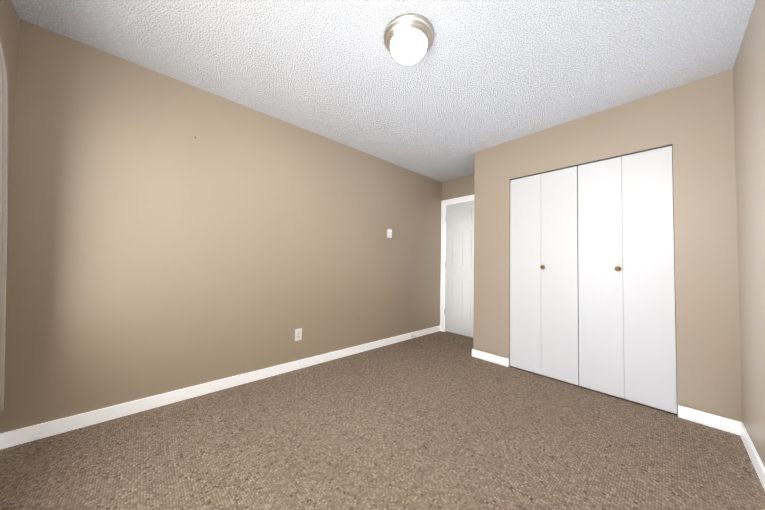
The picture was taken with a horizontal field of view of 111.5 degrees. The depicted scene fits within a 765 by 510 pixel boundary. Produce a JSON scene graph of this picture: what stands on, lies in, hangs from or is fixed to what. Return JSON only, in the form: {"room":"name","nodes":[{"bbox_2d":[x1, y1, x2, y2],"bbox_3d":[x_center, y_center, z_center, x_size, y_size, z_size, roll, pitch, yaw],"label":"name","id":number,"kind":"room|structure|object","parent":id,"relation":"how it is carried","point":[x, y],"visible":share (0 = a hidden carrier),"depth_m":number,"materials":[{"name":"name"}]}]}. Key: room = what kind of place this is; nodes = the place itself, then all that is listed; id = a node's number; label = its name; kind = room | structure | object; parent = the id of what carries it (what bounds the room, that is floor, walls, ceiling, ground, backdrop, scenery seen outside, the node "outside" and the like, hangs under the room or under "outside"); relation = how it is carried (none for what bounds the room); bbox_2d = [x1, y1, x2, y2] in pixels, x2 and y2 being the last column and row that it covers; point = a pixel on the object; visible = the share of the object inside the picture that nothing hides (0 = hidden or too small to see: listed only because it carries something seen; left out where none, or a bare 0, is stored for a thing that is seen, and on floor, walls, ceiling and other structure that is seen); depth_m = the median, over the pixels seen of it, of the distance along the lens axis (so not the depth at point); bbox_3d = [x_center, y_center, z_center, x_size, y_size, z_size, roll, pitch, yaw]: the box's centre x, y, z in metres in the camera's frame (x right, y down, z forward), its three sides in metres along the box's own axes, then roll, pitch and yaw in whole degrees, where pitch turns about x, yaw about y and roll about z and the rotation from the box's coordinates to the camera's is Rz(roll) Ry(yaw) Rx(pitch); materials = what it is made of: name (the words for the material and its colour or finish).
{"room":"empty bedroom","nodes":[
{"label":"empty bedroom","id":0,"kind":"room"},
{"bbox_2d":[0,0,19,184],"bbox_3d":[-1.198,-0.165,0.388,0.100,2.440,2.830,3,-3,-42],"label":"wall","id":1,"kind":"structure","parent":0,"point":[9,26],"depth_m":1.43,"materials":[{"name":"beige paint"}]},
{"bbox_2d":[0,40,7,411],"bbox_3d":[-1.167,-0.179,0.517,0.119,1.819,2.017,3,-3,-42],"label":"curtain","id":2,"kind":"object","parent":1,"relation":"hanging from","point":[3,163],"visible":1,"depth_m":1.17,"materials":[{"name":"fabric"}]},
{"bbox_2d":[0,19,441,432],"bbox_3d":[-0.612,-0.066,2.914,4.384,2.440,0.100,3,-3,-42],"label":"wall","id":3,"kind":"structure","parent":0,"point":[155,247],"depth_m":1.97,"materials":[{"name":"beige paint"}]},
{"bbox_2d":[0,326,439,449],"bbox_3d":[-0.597,1.110,2.832,4.184,0.086,0.013,3,-3,-42],"label":"baseboard","id":4,"kind":"structure","parent":3,"relation":"attached to","point":[34,432],"depth_m":1.92,"materials":[{"name":"white wood"}]},
{"bbox_2d":[295,328,301,340],"bbox_3d":[-0.842,0.799,2.614,0.072,0.118,0.009,3,-3,-42],"label":"duplex electrical outlet","id":5,"kind":"object","parent":3,"relation":"attached to","point":[298,334],"visible":1,"depth_m":2.61,"materials":[{"name":"white plastic"}]},
{"bbox_2d":[387,229,391,237],"bbox_3d":[0.096,-0.285,3.473,0.072,0.120,0.038,3,-3,-42],"label":"switch","id":6,"kind":"object","parent":3,"relation":"attached to","point":[389,233],"visible":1,"depth_m":3.46,"materials":[{"name":"white plastic"}]},
{"bbox_2d":[0,331,764,509],"bbox_3d":[0.354,1.185,1.791,4.384,0.100,3.030,3,-3,-42],"label":"floor","id":7,"kind":"structure","parent":0,"point":[442,420],"depth_m":1.49,"materials":[{"name":"carpet"}]},
{"bbox_2d":[11,0,754,181],"bbox_3d":[0.404,-1.353,1.879,4.384,0.100,3.030,3,-3,-42],"label":"ceiling","id":8,"kind":"structure","parent":0,"point":[479,75],"depth_m":1.73,"materials":[{"name":"white paint"}]},
{"bbox_2d":[384,14,433,64],"bbox_3d":[0.158,-1.242,1.576,0.304,0.151,0.304,3,-3,-42],"label":"ceiling light","id":9,"kind":"object","parent":8,"relation":"attached to","point":[408,39],"visible":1,"depth_m":1.50,"materials":[{"name":"white glass"}]},
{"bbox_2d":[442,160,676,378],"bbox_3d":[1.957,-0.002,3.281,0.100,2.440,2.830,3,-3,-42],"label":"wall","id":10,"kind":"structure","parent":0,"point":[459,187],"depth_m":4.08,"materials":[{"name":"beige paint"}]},
{"bbox_2d":[440,195,473,331],"bbox_3d":[1.309,0.165,3.967,0.116,2.128,0.926,3,-3,-42],"label":"door frame","id":11,"kind":"structure","parent":10,"relation":"attached to","point":[444,203],"depth_m":4.23,"materials":[{"name":"white wood"}]},
{"bbox_2d":[444,200,473,337],"bbox_3d":[1.263,0.198,3.932,0.104,2.035,0.774,3,-3,-42],"label":"door","id":12,"kind":"structure","parent":10,"relation":"in","point":[459,288],"depth_m":4.03,"materials":[{"name":"white paint"}]},
{"bbox_2d":[473,69,742,422],"bbox_3d":[1.984,-0.023,2.657,0.704,2.440,1.873,3,-3,-42],"label":"wall","id":13,"kind":"structure","parent":0,"point":[692,123],"depth_m":1.90,"materials":[{"name":"beige paint"}]},
{"bbox_2d":[472,350,508,366],"bbox_3d":[1.201,1.148,2.914,0.013,0.086,0.403,3,-3,-42],"label":"baseboard","id":14,"kind":"structure","parent":13,"relation":"attached to","point":[496,359],"depth_m":2.90,"materials":[{"name":"white wood"}]},
{"bbox_2d":[510,174,540,374],"bbox_3d":[1.483,0.181,2.706,0.028,1.991,0.296,3,-3,-42],"label":"closet door","id":15,"kind":"structure","parent":13,"relation":"in","point":[525,273],"depth_m":2.69,"materials":[{"name":"white paint"}]},
{"bbox_2d":[540,166,578,384],"bbox_3d":[1.670,0.177,2.474,0.067,1.991,0.296,3,-3,-42],"label":"closet door","id":16,"kind":"structure","parent":13,"relation":"in","point":[559,288],"depth_m":2.47,"materials":[{"name":"white paint"}]},
{"bbox_2d":[510,144,671,179],"bbox_3d":[1.807,-0.825,2.421,0.038,0.014,1.185,3,-3,-42],"label":"track rail","id":17,"kind":"object","parent":13,"relation":"attached to","point":[596,161],"visible":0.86,"depth_m":2.29,"materials":[{"name":"grey metal"}]},
{"bbox_2d":[578,157,624,398],"bbox_3d":[1.874,0.173,2.252,0.067,1.991,0.298,3,-3,-42],"label":"closet door","id":18,"kind":"structure","parent":13,"relation":"in","point":[600,299],"depth_m":2.25,"materials":[{"name":"white paint"}]},
{"bbox_2d":[622,146,676,413],"bbox_3d":[2.085,0.171,2.050,0.028,1.991,0.282,3,-3,-42],"label":"closet door","id":19,"kind":"structure","parent":13,"relation":"in","point":[650,379],"depth_m":2.03,"materials":[{"name":"white paint"}]},
{"bbox_2d":[733,0,764,466],"bbox_3d":[1.370,-0.101,0.755,4.384,2.440,0.100,3,-3,-42],"label":"wall","id":20,"kind":"structure","parent":0,"point":[749,91],"depth_m":1.44,"materials":[{"name":"beige paint"}]},
{"bbox_2d":[732,420,764,490],"bbox_3d":[1.049,1.062,0.518,3.480,0.086,0.013,3,-3,-42],"label":"baseboard","id":21,"kind":"structure","parent":20,"relation":"attached to","point":[738,426],"depth_m":1.47,"materials":[{"name":"white wood"}]}
]}

